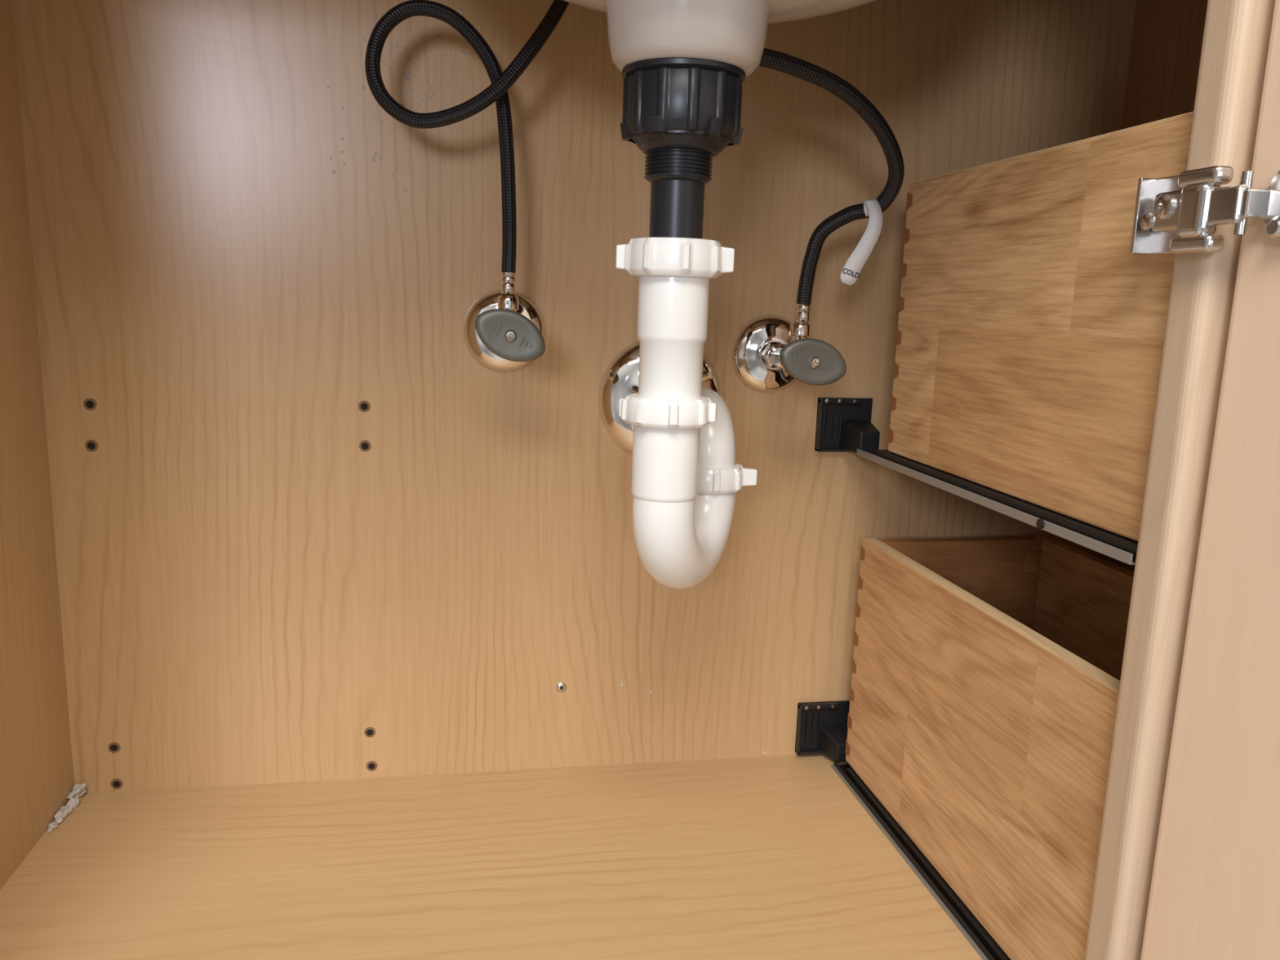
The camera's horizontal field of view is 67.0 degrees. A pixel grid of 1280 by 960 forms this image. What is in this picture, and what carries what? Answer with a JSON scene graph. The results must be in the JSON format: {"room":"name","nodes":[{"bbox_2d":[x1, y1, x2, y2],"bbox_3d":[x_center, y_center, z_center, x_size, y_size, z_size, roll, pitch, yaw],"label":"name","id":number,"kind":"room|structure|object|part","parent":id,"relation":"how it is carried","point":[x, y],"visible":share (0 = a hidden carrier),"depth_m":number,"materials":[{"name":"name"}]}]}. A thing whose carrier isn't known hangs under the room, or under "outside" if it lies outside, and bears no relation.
{"room":"under-sink bathroom cabinet","nodes":[
{"label":"under-sink bathroom cabinet","id":0,"kind":"room"},
{"bbox_2d":[0,0,74,889],"bbox_3d":[-0.424,-0.049,0.531,0.018,0.733,0.405,0,11,-10],"label":"wall","id":1,"kind":"structure","parent":0,"point":[37,780],"depth_m":0.70,"materials":[{"name":"brown wood"}]},
{"bbox_2d":[1084,0,1275,959],"bbox_3d":[0.054,0.026,0.411,0.915,0.805,0.076,0,11,-10],"label":"frame","id":2,"kind":"object","parent":1,"relation":"attached to","point":[1237,33],"visible":0.62,"depth_m":0.46,"materials":[{"name":"brown wood"}]},
{"bbox_2d":[1129,164,1279,255],"bbox_3d":[0.257,-0.119,0.427,0.022,0.037,0.099,0,11,-10],"label":"cabinet hinge","id":3,"kind":"object","parent":2,"relation":"attached to","point":[1181,214],"depth_m":0.43,"materials":[{"name":"silver metal"}]},
{"bbox_2d":[1140,0,1279,959],"bbox_3d":[0.314,0.015,0.294,0.022,0.696,0.330,-1,11,-14],"label":"door","id":4,"kind":"structure","parent":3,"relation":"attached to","point":[1215,892],"depth_m":0.43,"materials":[{"name":"beige wood"}]},
{"bbox_2d":[0,753,982,959],"bbox_3d":[0.006,0.302,0.676,0.879,0.018,0.405,0,11,-10],"label":"floor","id":5,"kind":"structure","parent":0,"point":[767,857],"depth_m":0.70,"materials":[{"name":"brown wood"}]},
{"bbox_2d":[47,783,86,832],"bbox_3d":[-0.451,0.256,0.762,0.011,0.012,0.060,0,11,-10],"label":"caulk","id":6,"kind":"object","parent":5,"relation":"on","point":[78,790],"visible":1,"depth_m":0.77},
{"bbox_2d":[12,0,1136,793],"bbox_3d":[-0.020,-0.087,0.813,0.915,0.733,0.012,0,11,-10],"label":"wall","id":7,"kind":"structure","parent":0,"point":[247,590],"depth_m":0.79,"materials":[{"name":"brown wood"}]},
{"bbox_2d":[83,398,377,789],"bbox_3d":[-0.326,0.096,0.785,0.213,0.323,0.001,0,11,-10],"label":"screw holes","id":8,"kind":"object","parent":7,"relation":"attached to","point":[90,404],"visible":1,"depth_m":0.78,"materials":[{"name":"black"}]},
{"bbox_2d":[326,0,502,201],"bbox_3d":[-0.168,-0.309,0.738,0.138,0.184,0.001,0,11,-10],"label":"water droplets","id":9,"kind":"object","parent":7,"relation":"attached to","point":[459,9],"visible":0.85,"depth_m":0.74,"materials":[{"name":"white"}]},
{"bbox_2d":[463,289,545,371],"bbox_3d":[-0.101,-0.111,0.734,0.066,0.066,0.104,0,11,-10],"label":"shutoff valve","id":10,"kind":"object","parent":7,"relation":"attached to","point":[503,332],"visible":1,"depth_m":0.69,"materials":[{"name":"silver metal"}]},
{"bbox_2d":[364,0,569,293],"bbox_3d":[-0.111,-0.274,0.694,0.168,0.275,0.038,0,11,-10],"label":"supply hose","id":11,"kind":"object","parent":10,"relation":"attached to","point":[497,91],"visible":1,"depth_m":0.68,"materials":[{"name":"black rubber"}]},
{"bbox_2d":[497,295,519,311],"bbox_3d":[-0.098,-0.126,0.721,0.016,0.022,0.016,0,11,-10],"label":"outlet","id":12,"kind":"object","parent":10,"relation":"attached to","point":[506,302],"depth_m":0.71,"materials":[{"name":"silver metal"}]},
{"bbox_3d":[-0.092,-0.103,0.689,0.050,0.037,0.008,0,11,-10],"label":"handle","id":13,"kind":"part","parent":10,"relation":"part of","materials":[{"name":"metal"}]},
{"bbox_2d":[556,682,565,692],"bbox_3d":[-0.069,0.182,0.848,0.008,0.008,0.002,0,11,-10],"label":"screw","id":14,"kind":"object","parent":7,"relation":"attached to","point":[561,686],"visible":1,"depth_m":0.85,"materials":[{"name":"silver metal"}]},
{"bbox_2d":[620,683,765,754],"bbox_3d":[0.050,0.217,0.877,0.139,0.075,0.001,0,11,-10],"label":"paint specks","id":15,"kind":"object","parent":7,"relation":"attached to","point":[621,684],"visible":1,"depth_m":0.86,"materials":[{"name":"paint"}]},
{"bbox_2d":[732,315,846,391],"bbox_3d":[0.120,-0.097,0.772,0.066,0.066,0.114,0,11,-10],"label":"shutoff valve","id":16,"kind":"object","parent":7,"relation":"attached to","point":[794,356],"visible":1,"depth_m":0.81,"materials":[{"name":"silver metal"}]},
{"bbox_2d":[789,322,809,341],"bbox_3d":[0.126,-0.113,0.765,0.016,0.022,0.016,0,11,-10],"label":"outlet","id":17,"kind":"object","parent":16,"relation":"attached to","point":[798,331],"depth_m":0.76,"materials":[{"name":"silver metal"}]},
{"bbox_3d":[0.129,-0.088,0.722,0.052,0.035,0.008,0,11,-10],"label":"handle","id":18,"kind":"part","parent":16,"relation":"part of","materials":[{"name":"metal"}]},
{"bbox_2d":[759,48,904,321],"bbox_3d":[0.085,-0.263,0.688,0.215,0.296,0.130,0,11,-10],"label":"supply hose","id":19,"kind":"object","parent":16,"relation":"attached to","point":[873,209],"visible":0.81,"depth_m":0.71,"materials":[{"name":"rubber"}]},
{"bbox_2d":[795,700,1010,959],"bbox_3d":[0.203,0.265,0.719,0.050,0.052,0.378,0,11,-10],"label":"slide","id":20,"kind":"object","parent":7,"relation":"attached to","point":[822,727],"depth_m":0.80,"materials":[{"name":"black metal"}]},
{"bbox_2d":[844,536,1133,959],"bbox_3d":[0.345,0.151,0.667,0.239,0.296,0.422,0,11,-10],"label":"drawer","id":21,"kind":"object","parent":20,"relation":"on","point":[986,672],"visible":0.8,"depth_m":0.68,"materials":[{"name":"brown wood"}]},
{"bbox_2d":[814,397,1137,564],"bbox_3d":[0.212,-0.014,0.668,0.050,0.047,0.378,0,11,-10],"label":"slide","id":22,"kind":"object","parent":7,"relation":"attached to","point":[842,424],"depth_m":0.69,"materials":[{"name":"black metal"}]},
{"bbox_2d":[887,111,1193,541],"bbox_3d":[0.356,-0.091,0.604,0.239,0.210,0.385,0,11,-10],"label":"drawer","id":23,"kind":"object","parent":22,"relation":"on","point":[1029,338],"visible":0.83,"depth_m":0.57,"materials":[{"name":"brown wood"}]},
{"bbox_2d":[562,0,875,77],"bbox_3d":[0.035,-0.320,0.540,0.430,0.174,0.330,0,11,-10],"label":"sink","id":24,"kind":"object","parent":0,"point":[732,32],"visible":0.83,"depth_m":0.52,"materials":[{"name":"white ceramic"}]},
{"bbox_2d":[598,236,757,588],"bbox_3d":[0.029,-0.050,0.695,0.108,0.225,0.258,1,10,-5],"label":"p-trap","id":25,"kind":"object","parent":24,"relation":"attached to","point":[660,401],"visible":1,"depth_m":0.58,"materials":[{"name":"white plastic"}]},
{"bbox_2d":[631,425,700,502],"bbox_3d":[0.016,-0.013,0.600,0.042,0.047,0.042,0,11,-10],"label":"socket","id":26,"kind":"object","parent":25,"relation":"attached to","point":[665,461],"depth_m":0.58,"materials":[{"name":"white plastic"}]},
{"bbox_3d":[0.035,-0.045,0.739,0.036,0.060,0.166,-1,11,-13],"label":"trap arm","id":27,"kind":"part","parent":25,"relation":"part of","materials":[{"name":"white plastic"}]},
{"bbox_2d":[620,57,746,238],"bbox_3d":[0.023,-0.181,0.570,0.072,0.112,0.072,0,11,-10],"label":"sink drain","id":28,"kind":"object","parent":24,"relation":"attached to","point":[682,113],"depth_m":0.54,"materials":[{"name":"black plastic"}]},
{"bbox_3d":[0.035,-0.336,0.537,0.430,0.140,0.330,0,11,-10],"label":"bowl","id":29,"kind":"part","parent":24,"relation":"part of","materials":[{"name":"white ceramic"}]},
{"bbox_2d":[1072,0,1207,571],"bbox_3d":[0.459,-0.049,0.693,0.018,0.733,0.405,0,11,-10],"label":"wall","id":30,"kind":"structure","parent":0,"point":[1167,35],"depth_m":0.80,"materials":[{"name":"brown wood"}]}
]}

